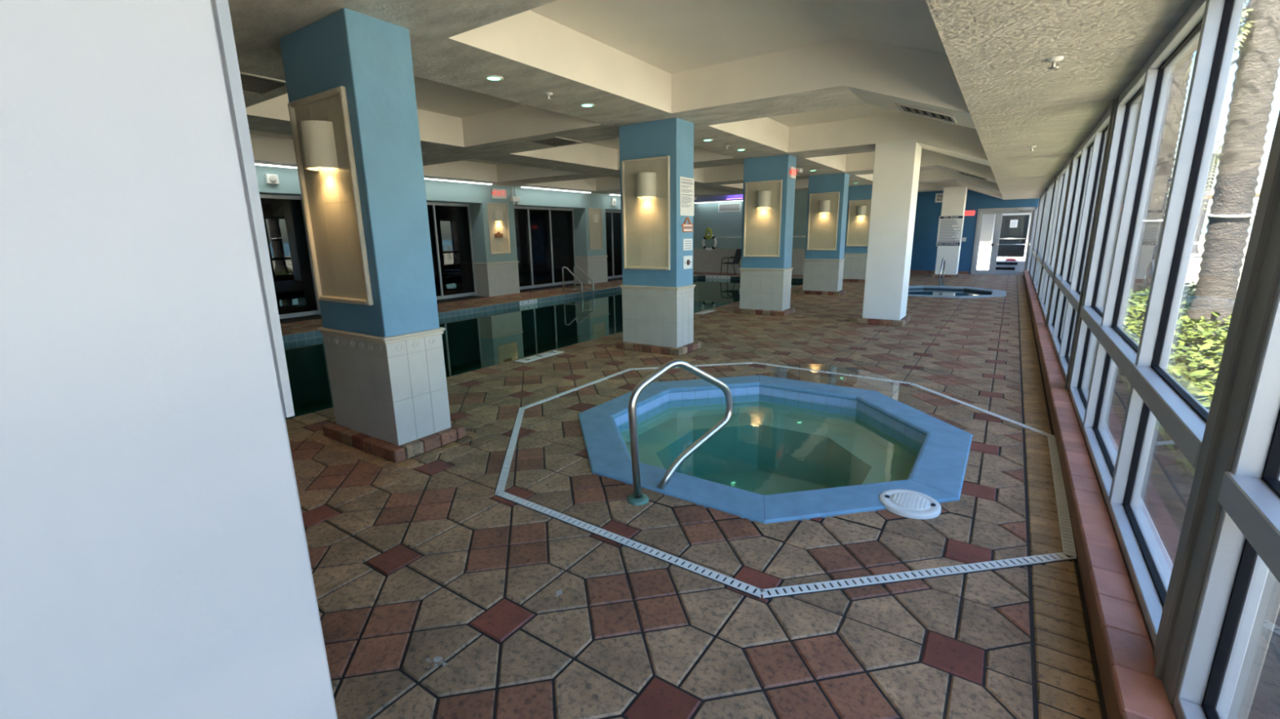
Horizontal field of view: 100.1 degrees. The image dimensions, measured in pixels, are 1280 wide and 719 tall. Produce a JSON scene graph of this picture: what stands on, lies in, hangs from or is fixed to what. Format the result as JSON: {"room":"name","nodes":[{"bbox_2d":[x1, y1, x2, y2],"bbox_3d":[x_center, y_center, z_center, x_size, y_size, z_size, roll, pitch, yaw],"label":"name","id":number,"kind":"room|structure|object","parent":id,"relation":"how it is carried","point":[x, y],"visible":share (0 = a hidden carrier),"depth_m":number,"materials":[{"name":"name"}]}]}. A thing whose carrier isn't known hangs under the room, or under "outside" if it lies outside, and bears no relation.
{"room":"indoor swimming pool","nodes":[
{"label":"indoor swimming pool","id":0,"kind":"room"},
{"bbox_2d":[0,0,337,718],"bbox_3d":[-1.830,0.247,-0.936,0.140,3.100,4.342,8,16,33],"label":"wall","id":1,"kind":"structure","parent":0,"point":[155,561],"depth_m":0.68,"materials":[{"name":"white paint"}]},
{"bbox_2d":[212,0,294,417],"bbox_3d":[-0.566,-0.627,0.678,0.036,1.465,0.014,8,16,33],"label":"trim","id":2,"kind":"structure","parent":1,"relation":"attached to","point":[221,7],"depth_m":0.76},
{"bbox_2d":[254,164,620,315],"bbox_3d":[-5.306,-3.098,13.159,0.830,3.410,24.400,8,16,33],"label":"wall","id":3,"kind":"structure","parent":0,"point":[495,274],"depth_m":14.78,"materials":[{"name":"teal paint"}]},
{"bbox_2d":[264,173,279,184],"bbox_3d":[-6.856,-3.363,9.998,0.088,0.180,0.200,8,16,33],"label":"fire alarm","id":4,"kind":"object","parent":3,"relation":"attached to","point":[271,179],"visible":1,"depth_m":9.97,"materials":[{"name":"white plastic"}]},
{"bbox_2d":[269,175,276,182],"bbox_3d":[-6.827,-3.359,9.979,0.018,0.118,0.120,8,16,33],"label":"grille","id":5,"kind":"object","parent":4,"relation":"attached to","point":[273,179],"depth_m":9.97,"materials":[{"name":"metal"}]},
{"bbox_2d":[259,194,320,319],"bbox_3d":[-7.748,-1.863,10.035,0.070,2.430,3.050,8,16,33],"label":"window","id":6,"kind":"structure","parent":3,"relation":"in","point":[284,220],"depth_m":10.92,"materials":[{"name":"glass"}]},
{"bbox_2d":[426,201,476,300],"bbox_3d":[-5.416,-2.673,13.370,0.070,2.430,3.050,8,16,33],"label":"window","id":7,"kind":"structure","parent":3,"relation":"in","point":[450,224],"depth_m":14.06,"materials":[{"name":"glass"}]},
{"bbox_2d":[486,202,511,253],"bbox_3d":[-3.826,-3.550,14.559,0.037,1.330,0.710,8,16,33],"label":"wall panel","id":8,"kind":"object","parent":3,"relation":"attached to","point":[497,245],"visible":0.98,"depth_m":14.57,"materials":[{"name":"beige paint"}]},
{"bbox_2d":[493,210,502,221],"bbox_3d":[-3.784,-3.876,14.457,0.126,0.270,0.239,8,16,33],"label":"wall sconce","id":9,"kind":"object","parent":8,"relation":"attached to","point":[498,214],"visible":1,"depth_m":14.39,"materials":[{"name":"beige metal"}]},
{"bbox_2d":[491,188,506,199],"bbox_3d":[-3.787,-4.457,14.417,0.048,0.260,0.520,8,16,33],"label":"exit sign","id":10,"kind":"object","parent":3,"relation":"attached to","point":[499,193],"visible":1,"depth_m":14.40,"materials":[{"name":"white"}]},
{"bbox_2d":[510,186,519,204],"bbox_3d":[-3.459,-4.537,14.828,0.120,0.480,0.280,8,16,33],"label":"emergency light","id":11,"kind":"object","parent":3,"relation":"attached to","point":[515,199],"visible":1,"depth_m":14.79,"materials":[{"name":"white plastic"}]},
{"bbox_2d":[513,205,576,289],"bbox_3d":[-3.070,-3.488,16.726,0.070,2.430,3.100,8,16,33],"label":"window","id":12,"kind":"structure","parent":3,"relation":"in","point":[545,236],"depth_m":16.82,"materials":[{"name":"glass"}]},
{"bbox_2d":[588,208,602,249],"bbox_3d":[-1.480,-4.365,17.915,0.037,1.330,0.660,8,16,33],"label":"wall panel","id":13,"kind":"object","parent":3,"relation":"attached to","point":[595,228],"visible":0.97,"depth_m":17.93,"materials":[{"name":"beige paint"}]},
{"bbox_2d":[592,213,599,222],"bbox_3d":[-1.437,-4.691,17.812,0.126,0.270,0.239,8,16,33],"label":"wall sconce","id":14,"kind":"object","parent":13,"relation":"attached to","point":[595,216],"visible":1,"depth_m":17.75,"materials":[{"name":"beige ceramic"}]},
{"bbox_2d":[605,210,622,279],"bbox_3d":[-0.738,-4.299,20.062,0.070,2.430,3.100,8,16,33],"label":"window","id":15,"kind":"structure","parent":3,"relation":"in","point":[613,218],"depth_m":19.73,"materials":[{"name":"glass"}]},
{"bbox_2d":[279,267,1107,718],"bbox_3d":[1.651,-1.370,12.820,13.500,0.064,31.000,8,16,33],"label":"floor","id":16,"kind":"structure","parent":0,"point":[415,560],"depth_m":2.60,"materials":[{"name":"tile"}]},
{"bbox_2d":[279,8,466,462],"bbox_3d":[-2.013,-0.807,4.011,1.040,2.935,0.610,8,16,33],"label":"column","id":17,"kind":"structure","parent":16,"relation":"on","point":[366,218],"depth_m":3.76,"materials":[{"name":"blue paint"}]},
{"bbox_2d":[297,120,337,171],"bbox_3d":[-2.192,-1.438,3.611,0.269,0.290,0.142,8,16,33],"label":"wall sconce","id":18,"kind":"object","parent":17,"relation":"attached to","point":[317,137],"visible":1,"depth_m":3.55,"materials":[{"name":"beige ceramic"}]},
{"bbox_2d":[426,656,446,667],"bbox_3d":[-0.768,1.138,2.012,0.087,0.001,0.062,8,16,33],"label":"stain","id":19,"kind":"object","parent":16,"relation":"on","point":[438,659],"visible":1,"depth_m":2.02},
{"bbox_2d":[515,350,564,363],"bbox_3d":[-1.324,-0.043,7.136,0.180,0.012,0.742,8,16,33],"label":"depth marker","id":20,"kind":"object","parent":16,"relation":"on","point":[554,352],"visible":1,"depth_m":7.11,"materials":[{"name":"white tile"}]},
{"bbox_2d":[282,275,803,419],"bbox_3d":[-1.823,-0.294,11.094,4.940,1.240,21.940,8,16,33],"label":"swimming pool","id":21,"kind":"object","parent":16,"relation":"in","point":[473,339],"visible":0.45,"depth_m":12.40,"materials":[{"name":"teal liquid"}]},
{"bbox_2d":[519,298,537,306],"bbox_3d":[-2.857,-1.463,13.735,0.012,0.115,0.612,8,16,33],"label":"depth marker","id":22,"kind":"object","parent":21,"relation":"attached to","point":[531,301],"visible":1,"depth_m":13.72,"materials":[{"name":"white tile"}]},
{"bbox_2d":[561,266,594,297],"bbox_3d":[-1.773,-2.058,15.545,0.761,1.271,0.540,8,16,33],"label":"pool ladder","id":23,"kind":"object","parent":21,"relation":"attached to","point":[567,268],"visible":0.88,"depth_m":15.52,"materials":[{"name":"metal"}]},
{"bbox_2d":[705,275,730,279],"bbox_3d":[2.994,-3.159,20.643,1.042,0.115,0.012,8,16,33],"label":"depth marker","id":24,"kind":"object","parent":21,"relation":"attached to","point":[706,277],"visible":1,"depth_m":20.63,"materials":[{"name":"white tile"}]},
{"bbox_2d":[615,117,700,356],"bbox_3d":[0.229,-1.587,7.218,1.040,2.935,0.610,8,16,33],"label":"column","id":25,"kind":"structure","parent":16,"relation":"on","point":[658,293],"depth_m":7.01,"materials":[{"name":"blue paint"}]},
{"bbox_2d":[635,172,656,197],"bbox_3d":[0.050,-2.217,6.818,0.269,0.290,0.142,8,16,33],"label":"wall sconce","id":26,"kind":"object","parent":25,"relation":"attached to","point":[645,181],"visible":1,"depth_m":6.76,"materials":[{"name":"beige metal"}]},
{"bbox_2d":[680,176,693,216],"bbox_3d":[0.606,-2.088,6.882,0.010,0.470,0.360,8,16,33],"label":"notice","id":27,"kind":"object","parent":25,"relation":"attached to","point":[686,184],"visible":1,"depth_m":6.87,"materials":[{"name":"white paper"}]},
{"bbox_2d":[680,178,693,207],"bbox_3d":[0.603,-2.126,6.863,0.002,0.338,0.300,8,16,33],"label":"print","id":28,"kind":"object","parent":27,"relation":"attached to","point":[686,184],"depth_m":6.86,"materials":[{"name":"grey paper"}]},
{"bbox_2d":[681,217,693,231],"bbox_3d":[0.616,-1.753,6.963,0.022,0.191,0.290,8,16,33],"label":"plaque","id":29,"kind":"object","parent":25,"relation":"attached to","point":[684,226],"visible":1,"depth_m":6.96,"materials":[{"name":"orange paint"}]},
{"bbox_2d":[684,224,692,231],"bbox_3d":[0.624,-1.712,6.973,0.001,0.076,0.220,8,16,33],"label":"print","id":30,"kind":"object","parent":29,"relation":"attached to","point":[686,226],"depth_m":6.97,"materials":[{"name":"white paper"}]},
{"bbox_2d":[683,255,692,269],"bbox_3d":[0.639,-1.282,7.080,0.028,0.170,0.240,8,16,33],"label":"plate","id":31,"kind":"object","parent":25,"relation":"attached to","point":[687,260],"visible":1,"depth_m":7.07,"materials":[{"name":"white plastic"}]},
{"bbox_2d":[683,238,692,250],"bbox_3d":[0.627,-1.507,7.033,0.010,0.150,0.240,8,16,33],"label":"notice","id":32,"kind":"object","parent":25,"relation":"attached to","point":[687,243],"visible":1,"depth_m":7.03,"materials":[{"name":"white paper"}]},
{"bbox_2d":[684,240,691,248],"bbox_3d":[0.630,-1.507,7.031,0.002,0.100,0.180,8,16,33],"label":"print","id":33,"kind":"object","parent":32,"relation":"attached to","point":[687,243],"depth_m":7.03,"materials":[{"name":"grey paper"}]},
{"bbox_2d":[626,359,733,505],"bbox_3d":[0.263,0.385,3.380,0.892,0.821,0.132,-12,17,-41],"label":"rail","id":34,"kind":"object","parent":16,"relation":"on","point":[637,500],"visible":1,"depth_m":3.21,"materials":[{"name":"metal"}]},
{"bbox_2d":[720,248,741,275],"bbox_3d":[3.636,-3.874,21.212,0.706,0.990,0.616,8,16,33],"label":"patio chair","id":35,"kind":"object","parent":16,"relation":"on","point":[737,256],"visible":0.91,"depth_m":21.00,"materials":[{"name":"black metal"}]},
{"bbox_2d":[734,154,796,316],"bbox_3d":[2.471,-2.366,10.425,1.040,2.935,0.610,8,16,33],"label":"column","id":36,"kind":"structure","parent":16,"relation":"on","point":[766,269],"depth_m":10.23,"materials":[{"name":"blue paint"}]},
{"bbox_2d":[756,191,771,207],"bbox_3d":[2.292,-2.997,10.025,0.269,0.290,0.142,8,16,33],"label":"wall sconce","id":37,"kind":"object","parent":36,"relation":"attached to","point":[763,197],"visible":1,"depth_m":9.97,"materials":[{"name":"beige metal"}]},
{"bbox_2d":[788,166,802,179],"bbox_3d":[2.888,-3.458,9.946,0.100,0.204,0.505,8,16,33],"label":"exit sign","id":38,"kind":"object","parent":36,"relation":"attached to","point":[793,171],"visible":1,"depth_m":9.88,"materials":[{"name":"white"}]},
{"bbox_2d":[577,375,973,524],"bbox_3d":[1.013,0.925,4.543,2.940,0.819,2.940,8,16,33],"label":"hot tub","id":39,"kind":"object","parent":16,"relation":"in","point":[788,450],"visible":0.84,"depth_m":4.98,"materials":[{"name":"blue"}]},
{"bbox_2d":[879,488,941,519],"bbox_3d":[1.561,0.828,3.104,0.320,0.033,0.320,8,16,33],"label":"lid","id":40,"kind":"object","parent":39,"relation":"on","point":[908,504],"visible":1,"depth_m":3.06,"materials":[{"name":"white plastic"}]},
{"bbox_2d":[493,362,1077,599],"bbox_3d":[0.973,0.547,4.479,4.098,0.026,4.158,8,16,33],"label":"drain","id":41,"kind":"object","parent":16,"relation":"on","point":[1068,545],"visible":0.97,"depth_m":2.67,"materials":[{"name":"white plastic"}]},
{"bbox_2d":[798,173,849,295],"bbox_3d":[4.714,-3.145,13.632,1.040,2.935,0.610,8,16,33],"label":"column","id":42,"kind":"structure","parent":16,"relation":"on","point":[825,232],"depth_m":13.44,"materials":[{"name":"blue paint"}]},
{"bbox_2d":[818,200,830,213],"bbox_3d":[4.534,-3.776,13.232,0.269,0.290,0.142,8,16,33],"label":"wall sconce","id":43,"kind":"object","parent":42,"relation":"attached to","point":[824,205],"visible":1,"depth_m":13.18,"materials":[{"name":"beige metal"}]},
{"bbox_2d":[842,184,872,282],"bbox_3d":[6.956,-3.924,16.839,1.040,2.935,0.610,8,16,33],"label":"column","id":44,"kind":"structure","parent":16,"relation":"on","point":[857,228],"depth_m":16.70,"materials":[{"name":"blue paint"}]},
{"bbox_2d":[856,205,866,216],"bbox_3d":[6.777,-4.555,16.439,0.269,0.290,0.142,8,16,33],"label":"wall sconce","id":45,"kind":"object","parent":44,"relation":"attached to","point":[861,210],"visible":1,"depth_m":16.39,"materials":[{"name":"beige ceramic"}]},
{"bbox_2d":[857,139,921,326],"bbox_3d":[4.251,-2.088,9.077,0.740,2.940,0.755,8,16,33],"label":"column","id":46,"kind":"structure","parent":16,"relation":"on","point":[896,168],"depth_m":8.82,"materials":[{"name":"white paint"}]},
{"bbox_2d":[938,257,945,286],"bbox_3d":[8.547,-2.468,15.161,0.132,0.803,0.890,8,16,33],"label":"rail","id":47,"kind":"object","parent":16,"relation":"on","point":[941,282],"visible":1,"depth_m":15.13,"materials":[{"name":"metal"}]},
{"bbox_2d":[932,186,967,277],"bbox_3d":[10.499,-4.278,18.120,0.780,2.930,0.740,8,16,33],"label":"column","id":48,"kind":"structure","parent":16,"relation":"on","point":[954,198],"depth_m":17.88,"materials":[{"name":"white paint"}]},
{"bbox_2d":[936,215,963,245],"bbox_3d":[10.313,-4.281,17.857,0.700,0.980,0.014,8,16,33],"label":"board","id":49,"kind":"object","parent":48,"relation":"attached to","point":[950,227],"visible":1,"depth_m":17.85,"materials":[{"name":"white"}]},
{"bbox_2d":[937,219,959,241],"bbox_3d":[10.311,-4.288,17.853,0.620,0.725,0.002,8,16,33],"label":"print","id":50,"kind":"object","parent":49,"relation":"on","point":[948,230],"depth_m":17.86,"materials":[{"name":"grey"}]},
{"bbox_2d":[907,284,1006,298],"bbox_3d":[7.808,-1.400,14.107,2.940,0.819,2.940,8,16,33],"label":"hot tub","id":51,"kind":"object","parent":16,"relation":"in","point":[943,291],"visible":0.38,"depth_m":14.15,"materials":[{"name":"blue"}]},
{"bbox_2d":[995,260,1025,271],"bbox_3d":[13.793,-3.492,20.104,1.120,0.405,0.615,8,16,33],"label":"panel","id":52,"kind":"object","parent":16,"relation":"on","point":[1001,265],"visible":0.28,"depth_m":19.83,"materials":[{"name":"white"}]},
{"bbox_2d":[227,0,1247,200],"bbox_3d":[0.520,-4.248,10.486,13.550,1.560,27.100,8,16,33],"label":"ceiling","id":53,"kind":"structure","parent":0,"point":[820,83],"depth_m":5.06,"materials":[{"name":"grey paint"}]},
{"bbox_2d":[240,71,286,95],"bbox_3d":[-3.513,-2.454,4.753,0.640,0.012,0.550,8,16,33],"label":"ceiling vent","id":54,"kind":"object","parent":53,"relation":"in","point":[251,83],"visible":0.41,"depth_m":4.80,"materials":[{"name":"metal"}]},
{"bbox_2d":[254,161,297,168],"bbox_3d":[-6.853,-3.480,9.513,0.120,0.041,2.550,8,16,33],"label":"strip light","id":55,"kind":"object","parent":53,"relation":"attached to","point":[255,162],"visible":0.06,"depth_m":9.75,"materials":[{"name":"white plastic"}]},
{"bbox_2d":[254,164,297,168],"bbox_3d":[-6.853,-3.467,9.516,0.100,0.014,2.510,8,16,33],"label":"diffuser","id":56,"kind":"object","parent":55,"relation":"attached to","point":[269,165],"depth_m":9.82,"materials":[{"name":"white"}]},
{"bbox_2d":[424,177,493,184],"bbox_3d":[-4.661,-4.242,12.648,0.120,0.041,2.950,8,16,33],"label":"strip light","id":57,"kind":"object","parent":53,"relation":"attached to","point":[425,178],"visible":0.58,"depth_m":12.92,"materials":[{"name":"white plastic"}]},
{"bbox_2d":[484,75,503,80],"bbox_3d":[-1.294,-2.493,4.753,0.164,0.010,0.164,8,16,33],"label":"recessed light","id":58,"kind":"object","parent":53,"relation":"in","point":[491,77],"visible":1,"depth_m":4.74,"materials":[{"name":"white plastic"}]},
{"bbox_2d":[525,136,582,146],"bbox_3d":[-1.272,-3.234,7.966,0.590,0.012,0.600,8,16,33],"label":"ceiling vent","id":59,"kind":"object","parent":53,"relation":"in","point":[553,141],"visible":1,"depth_m":7.94,"materials":[{"name":"metal"}]},
{"bbox_2d":[520,185,591,193],"bbox_3d":[-2.413,-5.023,15.863,0.120,0.041,2.950,8,16,33],"label":"strip light","id":60,"kind":"object","parent":53,"relation":"attached to","point":[522,186],"visible":1,"depth_m":15.67,"materials":[{"name":"white plastic"}]},
{"bbox_2d":[894,102,956,124],"bbox_3d":[2.837,-2.445,5.323,0.524,0.198,0.400,8,16,33],"label":"ceiling vent","id":61,"kind":"object","parent":53,"relation":"in","point":[904,108],"visible":1,"depth_m":5.30,"materials":[{"name":"metal"}]},
{"bbox_2d":[956,170,987,181],"bbox_3d":[7.243,-4.007,11.691,0.564,0.213,0.600,8,16,33],"label":"ceiling vent","id":62,"kind":"object","parent":53,"relation":"in","point":[958,171],"visible":1,"depth_m":11.68,"materials":[{"name":"metal"}]},
{"bbox_2d":[1044,56,1063,69],"bbox_3d":[2.478,-1.772,3.212,0.090,0.056,0.089,8,16,33],"label":"sprinkler head","id":63,"kind":"object","parent":53,"relation":"attached to","point":[1053,60],"visible":1,"depth_m":3.20},
{"bbox_2d":[693,187,848,275],"bbox_3d":[5.127,-5.328,22.038,7.800,3.410,2.530,8,16,33],"label":"wall","id":64,"kind":"structure","parent":0,"point":[706,215],"depth_m":21.76,"materials":[{"name":"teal paint"}]},
{"bbox_2d":[702,234,716,251],"bbox_3d":[2.860,-4.816,22.099,0.684,0.684,0.132,8,16,33],"label":"life ring","id":65,"kind":"object","parent":64,"relation":"hanging from","point":[713,237],"visible":0.99,"depth_m":22.06,"materials":[{"name":"white plastic"}]},
{"bbox_2d":[693,199,742,203],"bbox_3d":[3.414,-6.285,21.267,2.800,0.060,0.280,8,16,33],"label":"strip light","id":66,"kind":"object","parent":64,"relation":"attached to","point":[735,200],"visible":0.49,"depth_m":21.33,"materials":[{"name":"white plastic"}]},
{"bbox_2d":[718,202,740,212],"bbox_3d":[3.567,-6.069,21.405,0.950,0.330,0.012,8,16,33],"label":"air vent","id":67,"kind":"object","parent":64,"relation":"in","point":[722,207],"visible":1,"depth_m":21.41,"materials":[{"name":"white metal"}]},
{"bbox_2d":[910,189,1039,274],"bbox_3d":[11.268,-4.908,19.544,5.500,3.510,0.200,8,16,33],"label":"wall","id":68,"kind":"structure","parent":0,"point":[928,212],"depth_m":19.61,"materials":[{"name":"blue paint"}]},
{"bbox_2d":[935,193,942,202],"bbox_3d":[10.874,-5.866,19.455,0.270,0.310,0.012,8,16,33],"label":"air vent","id":69,"kind":"object","parent":68,"relation":"in","point":[939,197],"visible":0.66,"depth_m":19.47,"materials":[{"name":"white metal"}]},
{"bbox_2d":[910,270,968,274],"bbox_3d":[10.486,-3.331,20.331,3.396,0.090,0.030,8,16,33],"label":"baseboard","id":70,"kind":"structure","parent":68,"relation":"attached to","point":[911,271],"depth_m":20.09,"materials":[{"name":"tile"}]},
{"bbox_2d":[970,206,1038,275],"bbox_3d":[12.632,-4.095,18.645,1.730,2.275,0.332,8,16,33],"label":"door frame","id":71,"kind":"structure","parent":68,"relation":"in","point":[998,211],"depth_m":18.72,"materials":[{"name":"metal"}]},
{"bbox_2d":[987,213,1031,267],"bbox_3d":[15.022,-4.844,21.744,1.300,2.250,0.130,8,16,33],"label":"door","id":72,"kind":"structure","parent":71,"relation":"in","point":[1019,235],"depth_m":21.69,"materials":[{"name":"white"}]},
{"bbox_2d":[1009,219,1017,227],"bbox_3d":[15.040,-5.468,21.579,0.250,0.300,0.007,8,16,33],"label":"paper notice","id":73,"kind":"object","parent":72,"relation":"attached to","point":[1013,224],"visible":1,"depth_m":21.57,"materials":[{"name":"white paper"}]},
{"bbox_2d":[1028,195,1040,274],"bbox_3d":[12.481,-3.891,16.828,0.172,2.390,0.240,8,16,33],"label":"trim","id":74,"kind":"structure","parent":68,"relation":"attached to","point":[1040,196],"depth_m":16.82,"materials":[{"name":"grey metal"}]},
{"bbox_2d":[1031,187,1047,284],"bbox_3d":[10.323,-3.141,13.742,0.172,2.390,0.240,8,16,33],"label":"trim","id":75,"kind":"structure","parent":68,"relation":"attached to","point":[1046,188],"depth_m":13.73,"materials":[{"name":"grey metal"}]},
{"bbox_2d":[1036,175,1057,299],"bbox_3d":[8.165,-2.391,10.655,0.172,2.390,0.240,8,16,33],"label":"trim","id":76,"kind":"structure","parent":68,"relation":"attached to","point":[1055,181],"depth_m":10.64,"materials":[{"name":"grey metal"}]},
{"bbox_2d":[1064,96,1119,392],"bbox_3d":[3.849,-0.891,4.482,0.172,2.390,0.240,8,16,33],"label":"trim","id":77,"kind":"structure","parent":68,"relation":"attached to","point":[1114,105],"depth_m":4.45,"materials":[{"name":"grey metal"}]},
{"bbox_2d":[976,213,995,267],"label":"window","id":78,"kind":"structure","parent":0,"point":[988,220],"depth_m":22.25,"materials":[{"name":"white glass"}]},
{"bbox_2d":[1044,152,1075,328],"bbox_3d":[6.007,-1.641,7.569,0.172,2.390,0.240,8,16,33],"label":"trim","id":79,"kind":"structure","parent":0,"point":[1073,155],"depth_m":7.55,"materials":[{"name":"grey metal"}]},
{"bbox_2d":[1023,270,1176,718],"bbox_3d":[5.739,-0.349,7.660,0.125,0.180,26.900,8,16,33],"label":"window sill","id":80,"kind":"structure","parent":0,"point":[1123,646],"depth_m":2.23,"materials":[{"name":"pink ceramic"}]},
{"bbox_2d":[1030,275,1177,718],"bbox_3d":[5.895,-0.247,7.575,0.150,0.215,26.900,8,16,33],"label":"trim ledge","id":81,"kind":"object","parent":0,"point":[1162,556],"depth_m":2.64,"materials":[{"name":"paint"}]},
{"bbox_2d":[1030,195,1042,275],"bbox_3d":[12.074,-3.732,16.281,0.117,2.440,1.160,8,16,33],"label":"window","id":82,"kind":"structure","parent":81,"relation":"on","point":[1042,195],"depth_m":16.68,"materials":[{"name":"glass"}]},
{"bbox_2d":[1031,191,1044,278],"bbox_3d":[11.388,-3.493,15.300,0.117,2.440,1.280,8,16,33],"label":"window","id":83,"kind":"structure","parent":81,"relation":"on","point":[1034,251],"depth_m":15.76,"materials":[{"name":"metal"}]},
{"bbox_2d":[1031,191,1045,280],"bbox_3d":[10.703,-3.255,14.320,0.117,2.440,1.160,8,16,33],"label":"window","id":84,"kind":"structure","parent":81,"relation":"on","point":[1045,191],"depth_m":14.74,"materials":[{"name":"metal"}]},
{"bbox_2d":[1033,185,1049,285],"bbox_3d":[9.916,-2.982,13.194,0.117,2.440,1.160,8,16,33],"label":"window","id":85,"kind":"structure","parent":81,"relation":"on","point":[1047,190],"depth_m":13.59,"materials":[{"name":"glass"}]},
{"bbox_2d":[1034,182,1052,290],"bbox_3d":[9.230,-2.743,12.214,0.117,2.440,1.280,8,16,33],"label":"window","id":86,"kind":"structure","parent":81,"relation":"on","point":[1051,184],"depth_m":12.66,"materials":[{"name":"metal"}]},
{"bbox_2d":[1035,178,1054,295],"bbox_3d":[8.545,-2.505,11.233,0.117,2.440,1.160,8,16,33],"label":"window","id":87,"kind":"structure","parent":81,"relation":"on","point":[1041,259],"depth_m":11.65,"materials":[{"name":"glass"}]},
{"bbox_2d":[1038,170,1061,305],"bbox_3d":[7.758,-2.232,10.108,0.117,2.440,1.160,8,16,33],"label":"window","id":88,"kind":"structure","parent":81,"relation":"on","point":[1058,176],"depth_m":10.51,"materials":[{"name":"glass"}]},
{"bbox_2d":[1040,163,1066,312],"bbox_3d":[7.072,-1.993,9.127,0.117,2.440,1.280,8,16,33],"label":"window","id":89,"kind":"structure","parent":81,"relation":"on","point":[1048,264],"depth_m":9.57,"materials":[{"name":"metal"}]},
{"bbox_2d":[1043,158,1071,319],"bbox_3d":[6.387,-1.755,8.147,0.117,2.440,1.160,8,16,33],"label":"window","id":90,"kind":"structure","parent":81,"relation":"on","point":[1068,165],"depth_m":8.56,"materials":[{"name":"metal"}]},
{"bbox_2d":[1047,142,1083,339],"bbox_3d":[5.600,-1.482,7.021,0.117,2.440,1.160,8,16,33],"label":"window","id":91,"kind":"structure","parent":81,"relation":"on","point":[1058,277],"depth_m":7.40,"materials":[{"name":"metal"}]},
{"bbox_2d":[1052,124,1097,359],"bbox_3d":[4.914,-1.244,6.041,0.117,2.440,1.280,8,16,33],"label":"window","id":92,"kind":"structure","parent":81,"relation":"on","point":[1087,148],"depth_m":6.41,"materials":[{"name":"metal"}]},
{"bbox_2d":[1058,106,1111,381],"bbox_3d":[4.229,-1.005,5.060,0.117,2.440,1.160,8,16,33],"label":"window","id":93,"kind":"structure","parent":81,"relation":"on","point":[1073,295],"depth_m":5.41,"materials":[{"name":"metal"}]},
{"bbox_2d":[1069,58,1149,431],"bbox_3d":[3.442,-0.732,3.935,0.117,2.440,1.160,8,16,33],"label":"window","id":94,"kind":"structure","parent":81,"relation":"on","point":[1129,104],"depth_m":4.18,"materials":[{"name":"metal"}]},
{"bbox_2d":[1082,0,1208,506],"bbox_3d":[2.756,-0.494,2.954,0.117,2.440,1.280,8,16,33],"label":"window","id":95,"kind":"structure","parent":81,"relation":"on","point":[1115,347],"depth_m":3.30,"materials":[{"name":"metal"}]},
{"bbox_2d":[1107,0,1244,646],"bbox_3d":[2.071,-0.255,1.974,0.117,2.440,1.160,8,16,33],"label":"window","id":96,"kind":"structure","parent":81,"relation":"on","point":[1155,394],"depth_m":2.31,"materials":[{"name":"metal"}]},
{"bbox_2d":[1173,278,1279,718],"bbox_3d":[1.284,0.018,0.849,0.117,2.440,1.160,8,16,33],"label":"window","id":97,"kind":"structure","parent":81,"relation":"on","point":[1246,546],"depth_m":1.43,"materials":[{"name":"metal"}]},
{"bbox_2d":[1152,109,1279,718],"bbox_3d":[1.691,-0.141,1.396,0.172,2.390,0.240,8,16,33],"label":"window frame","id":98,"kind":"structure","parent":0,"point":[1260,277],"depth_m":1.48,"materials":[{"name":"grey metal"}]},
{"bbox_2d":[1167,140,1271,253],"bbox_3d":[33.269,-9.415,31.700,4.252,6.319,4.335,-5,14,-17],"label":"palm tree","id":99,"kind":"object","parent":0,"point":[1213,165],"visible":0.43,"depth_m":31.32,"materials":[{"name":"grey plant"}]},
{"label":"outside","id":100,"kind":"structure","parent":0,"visible":0},
{"bbox_2d":[1105,308,1279,718],"bbox_3d":[33.556,2.130,-4.282,59.300,0.001,150.000,8,16,33],"label":"ground","id":101,"kind":"structure","parent":100,"point":[1166,489],"depth_m":3.40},
{"bbox_2d":[1128,53,1193,307],"bbox_3d":[10.550,-5.535,10.808,4.252,8.918,4.335,-5,14,-17],"label":"palm tree","id":102,"kind":"object","parent":101,"relation":"on","point":[1164,158],"visible":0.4,"depth_m":10.93,"materials":[{"name":"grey plant"}]},
{"bbox_2d":[1114,342,1213,476],"bbox_3d":[4.913,0.409,4.825,0.895,0.208,6.163,8,16,33],"label":"grass","id":103,"kind":"structure","parent":101,"relation":"on","point":[1181,462],"depth_m":5.11,"materials":[{"name":"green plant"}]},
{"bbox_2d":[1122,281,1235,410],"bbox_3d":[8.346,-0.531,7.840,2.277,0.543,11.921,8,16,33],"label":"bushes","id":104,"kind":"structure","parent":101,"relation":"on","point":[1207,348],"depth_m":6.73,"materials":[{"name":"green plant"}]},
{"bbox_2d":[1175,0,1279,346],"bbox_3d":[7.846,-4.799,6.945,4.252,9.323,4.335,-5,14,-17],"label":"palm tree","id":105,"kind":"object","parent":101,"relation":"on","point":[1258,64],"visible":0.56,"depth_m":7.20,"materials":[{"name":"grey plant"}]},
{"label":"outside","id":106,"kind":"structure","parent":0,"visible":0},
{"bbox_2d":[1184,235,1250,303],"bbox_3d":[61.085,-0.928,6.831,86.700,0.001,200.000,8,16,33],"label":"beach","id":107,"kind":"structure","parent":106,"point":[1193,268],"depth_m":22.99},
{"bbox_2d":[1191,241,1248,256],"bbox_3d":[26.305,-3.498,18.082,13.000,1.100,0.100,8,16,33],"label":"fence","id":108,"kind":"object","parent":107,"relation":"on","point":[1194,242],"visible":0.02,"depth_m":20.97,"materials":[{"name":"white metal"}]},
{"bbox_2d":[1191,188,1261,253],"bbox_3d":[32.013,-6.804,26.974,6.300,3.350,5.000,8,16,33],"label":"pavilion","id":109,"kind":"object","parent":107,"relation":"on","point":[1207,194],"visible":0.23,"depth_m":26.95,"materials":[{"name":"white"}]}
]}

